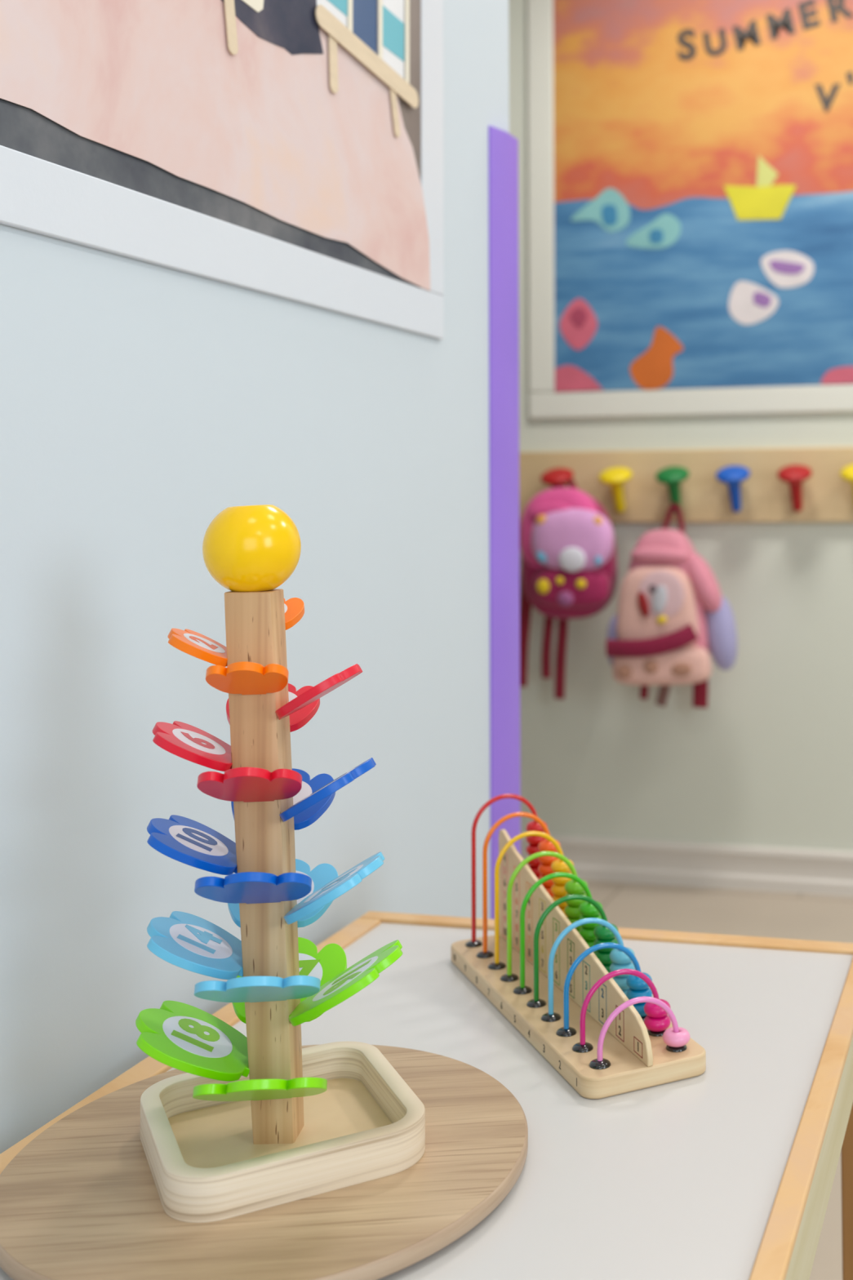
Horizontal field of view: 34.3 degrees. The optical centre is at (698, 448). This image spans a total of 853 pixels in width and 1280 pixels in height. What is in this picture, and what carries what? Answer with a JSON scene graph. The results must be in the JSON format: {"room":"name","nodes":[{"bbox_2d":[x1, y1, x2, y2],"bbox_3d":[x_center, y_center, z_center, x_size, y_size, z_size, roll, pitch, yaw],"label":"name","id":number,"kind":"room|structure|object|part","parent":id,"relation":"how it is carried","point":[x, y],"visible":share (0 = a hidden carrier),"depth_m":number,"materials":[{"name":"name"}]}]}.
{"room":"children's room","nodes":[
{"label":"children's room","id":0,"kind":"room"},
{"bbox_2d":[0,0,509,1153],"bbox_3d":[-0.735,-0.305,0.258,0.160,2.600,3.333,-1,-2,14],"label":"wall","id":1,"kind":"structure","parent":0,"point":[141,402],"depth_m":1.14,"materials":[{"name":"white paint"}]},
{"bbox_2d":[0,0,444,339],"bbox_3d":[-0.456,-0.576,1.058,0.013,0.846,1.200,-1,-2,14],"label":"framed collage","id":2,"kind":"object","parent":1,"relation":"attached to","point":[289,149],"visible":1,"depth_m":1.21,"materials":[{"name":"pink paper"}]},
{"bbox_2d":[488,125,520,919],"bbox_3d":[-0.294,0.308,1.808,0.082,1.479,0.082,-1,-2,14],"label":"guard","id":3,"kind":"object","parent":1,"relation":"attached to","point":[504,319],"visible":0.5,"depth_m":1.79,"materials":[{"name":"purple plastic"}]},
{"bbox_2d":[508,0,852,851],"bbox_3d":[0.598,-0.207,3.316,5.800,2.600,0.100,-1,-2,14],"label":"wall","id":4,"kind":"structure","parent":0,"point":[768,762],"depth_m":3.37,"materials":[{"name":"white paint"}]},
{"bbox_2d":[519,446,852,523],"bbox_3d":[0.186,0.089,3.295,1.600,0.186,0.117,-1,-2,14],"label":"coat rack","id":5,"kind":"object","parent":4,"relation":"attached to","point":[776,484],"visible":0.91,"depth_m":3.36,"materials":[{"name":"brown wood"}]},
{"bbox_2d":[519,479,617,699],"bbox_3d":[-0.347,0.353,3.326,0.308,0.566,0.188,-1,-2,14],"label":"backpack","id":6,"kind":"object","parent":5,"relation":"hanging from","point":[569,565],"visible":0.98,"depth_m":3.26,"materials":[{"name":"fabric"}]},
{"bbox_3d":[-0.338,0.206,3.318,0.220,0.220,0.100,-1,-2,14],"label":"panel","id":7,"kind":"part","parent":6,"relation":"part of","materials":[{"name":"pink fabric"}]},
{"bbox_2d":[605,502,737,707],"bbox_3d":[-0.071,0.389,3.256,0.336,0.512,0.200,-1,-2,14],"label":"backpack","id":8,"kind":"object","parent":5,"relation":"hanging from","point":[673,614],"visible":1,"depth_m":3.20,"materials":[{"name":"fabric"}]},
{"bbox_3d":[-0.090,0.350,3.192,0.116,0.116,0.012,-1,-2,14],"label":"emblem panel","id":9,"kind":"part","parent":8,"relation":"part of","materials":[{"name":"fabric"}]},
{"bbox_2d":[520,835,852,897],"bbox_3d":[0.594,1.038,3.212,5.600,0.104,0.022,-1,-2,14],"label":"baseboard","id":10,"kind":"structure","parent":4,"relation":"attached to","point":[722,866],"depth_m":3.35,"materials":[{"name":"white wood"}]},
{"bbox_2d":[527,0,852,419],"bbox_3d":[0.343,-0.762,3.338,1.639,1.344,0.015,-1,-2,14],"label":"framed painting","id":11,"kind":"object","parent":4,"relation":"attached to","point":[690,162],"visible":1,"depth_m":3.42,"materials":[{"name":"multicoloured paper"}]},
{"bbox_2d":[569,307,586,328],"bbox_3d":[-0.314,-0.341,3.477,0.048,0.055,0.001,-1,-2,14],"label":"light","id":12,"kind":"object","parent":11,"relation":"attached to","point":[578,316],"depth_m":3.48,"materials":[{"name":"red paper"}]},
{"bbox_2d":[601,204,617,226],"bbox_3d":[-0.233,-0.607,3.466,0.042,0.056,0.001,-1,-2,14],"label":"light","id":13,"kind":"object","parent":11,"relation":"attached to","point":[609,211],"depth_m":3.47,"materials":[{"name":"blue paper"}]},
{"bbox_2d":[648,229,663,244],"bbox_3d":[-0.110,-0.547,3.434,0.037,0.037,0.001,-1,-2,14],"label":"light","id":14,"kind":"object","parent":11,"relation":"attached to","point":[655,236],"depth_m":3.43,"materials":[{"name":"blue paper"}]},
{"bbox_2d":[753,291,771,306],"bbox_3d":[0.160,-0.377,3.363,0.047,0.040,0.001,-1,-2,14],"label":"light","id":15,"kind":"object","parent":11,"relation":"attached to","point":[761,299],"depth_m":3.36,"materials":[{"name":"purple paper"}]},
{"bbox_2d":[769,260,804,274],"bbox_3d":[0.222,-0.456,3.350,0.088,0.038,0.001,-1,-2,14],"label":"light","id":16,"kind":"object","parent":11,"relation":"attached to","point":[776,267],"depth_m":3.35,"materials":[{"name":"purple paper"}]},
{"bbox_2d":[584,880,852,1279],"bbox_3d":[0.016,1.060,0.838,5.800,0.100,5.105,-1,-2,14],"label":"floor","id":17,"kind":"structure","parent":0,"point":[821,917],"depth_m":3.12,"materials":[{"name":"tile"}]},
{"bbox_2d":[0,911,852,1279],"bbox_3d":[-0.192,0.735,0.840,0.524,0.554,0.972,-1,-2,13],"label":"table","id":18,"kind":"object","parent":17,"relation":"on","point":[727,1171],"visible":0.61,"depth_m":0.94,"materials":[{"name":"white laminate"}]},
{"bbox_3d":[-0.438,0.474,0.904,0.026,0.024,0.926,-1,-2,13],"label":"edge rail","id":19,"kind":"part","parent":18,"relation":"part of","materials":[{"name":"brown wood"}]},
{"bbox_2d":[0,1044,528,1279],"bbox_3d":[-0.274,0.454,0.856,0.325,0.011,0.325,-1,-2,14],"label":"round board","id":20,"kind":"object","parent":18,"relation":"on","point":[81,1200],"visible":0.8,"depth_m":0.78,"materials":[{"name":"brown wood"}]},
{"bbox_2d":[135,504,425,1222],"bbox_3d":[-0.278,0.243,0.872,0.165,0.412,0.170,1,-2,-30],"label":"toy","id":21,"kind":"object","parent":20,"relation":"on","point":[260,1120],"visible":1,"depth_m":0.85,"materials":[{"name":"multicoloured wood"}]},
{"bbox_3d":[-0.283,0.269,0.870,0.045,0.351,0.031,0,-2,-2],"label":"post","id":22,"kind":"part","parent":21,"relation":"part of","materials":[{"name":"brown wood"}]},
{"bbox_2d":[139,1041,425,1222],"bbox_3d":[-0.270,0.436,0.863,0.157,0.026,0.157,1,-2,-30],"label":"tray","id":23,"kind":"object","parent":21,"relation":"attached to","point":[209,1161],"depth_m":0.85,"materials":[{"name":"beige wood"}]},
{"bbox_2d":[450,793,706,1098],"bbox_3d":[-0.113,0.396,1.122,0.101,0.150,0.338,1,-2,-27],"label":"abacus","id":24,"kind":"object","parent":18,"relation":"on","point":[553,965],"visible":1,"depth_m":1.09,"materials":[{"name":"multicoloured"}]},
{"bbox_3d":[-0.182,0.394,1.256,0.067,0.136,0.004,1,-2,-27],"label":"arch rod","id":25,"kind":"part","parent":24,"relation":"part of","materials":[{"name":"metal"}]},
{"bbox_3d":[-0.167,0.398,1.226,0.067,0.125,0.004,1,-2,-27],"label":"arch rod","id":26,"kind":"part","parent":24,"relation":"part of","materials":[{"name":"orange"}]},
{"bbox_3d":[-0.151,0.402,1.197,0.067,0.115,0.004,1,-2,-27],"label":"arch rod","id":27,"kind":"part","parent":24,"relation":"part of","materials":[{"name":"orange"}]},
{"bbox_3d":[-0.136,0.406,1.167,0.067,0.105,0.004,1,-2,-27],"label":"arch rod","id":28,"kind":"part","parent":24,"relation":"part of","materials":[{"name":"green metal"}]},
{"bbox_3d":[-0.121,0.409,1.138,0.067,0.094,0.004,1,-2,-27],"label":"arch rod","id":29,"kind":"part","parent":24,"relation":"part of","materials":[{"name":"green metal"}]},
{"bbox_3d":[-0.106,0.413,1.108,0.067,0.084,0.004,1,-2,-27],"label":"arch rod","id":30,"kind":"part","parent":24,"relation":"part of","materials":[{"name":"green"}]},
{"bbox_3d":[-0.090,0.417,1.079,0.067,0.074,0.004,1,-2,-27],"label":"arch rod","id":31,"kind":"part","parent":24,"relation":"part of","materials":[{"name":"blue metal"}]},
{"bbox_3d":[-0.075,0.421,1.049,0.067,0.064,0.004,1,-2,-27],"label":"arch rod","id":32,"kind":"part","parent":24,"relation":"part of","materials":[{"name":"blue metal"}]},
{"bbox_3d":[-0.060,0.425,1.019,0.067,0.054,0.004,1,-2,-27],"label":"arch rod","id":33,"kind":"part","parent":24,"relation":"part of","materials":[{"name":"pink metal"}]},
{"bbox_3d":[-0.045,0.429,0.990,0.067,0.043,0.004,1,-2,-27],"label":"arch rod","id":34,"kind":"part","parent":24,"relation":"part of","materials":[{"name":"pink metal"}]},
{"bbox_3d":[-0.098,0.486,1.314,0.506,0.024,0.022,-1,-2,13],"label":"edge rail","id":35,"kind":"part","parent":18,"relation":"part of","materials":[{"name":"brown wood"}]},
{"bbox_3d":[0.049,0.457,0.780,0.018,0.007,0.900,-1,-2,13],"label":"edge rail","id":36,"kind":"part","parent":18,"relation":"part of","materials":[{"name":"brown wood"}]},
{"bbox_3d":[0.151,0.776,1.236,0.032,0.494,0.036,-1,-2,13],"label":"leg","id":37,"kind":"part","parent":18,"relation":"part of","materials":[{"name":"brown wood"}]}
]}

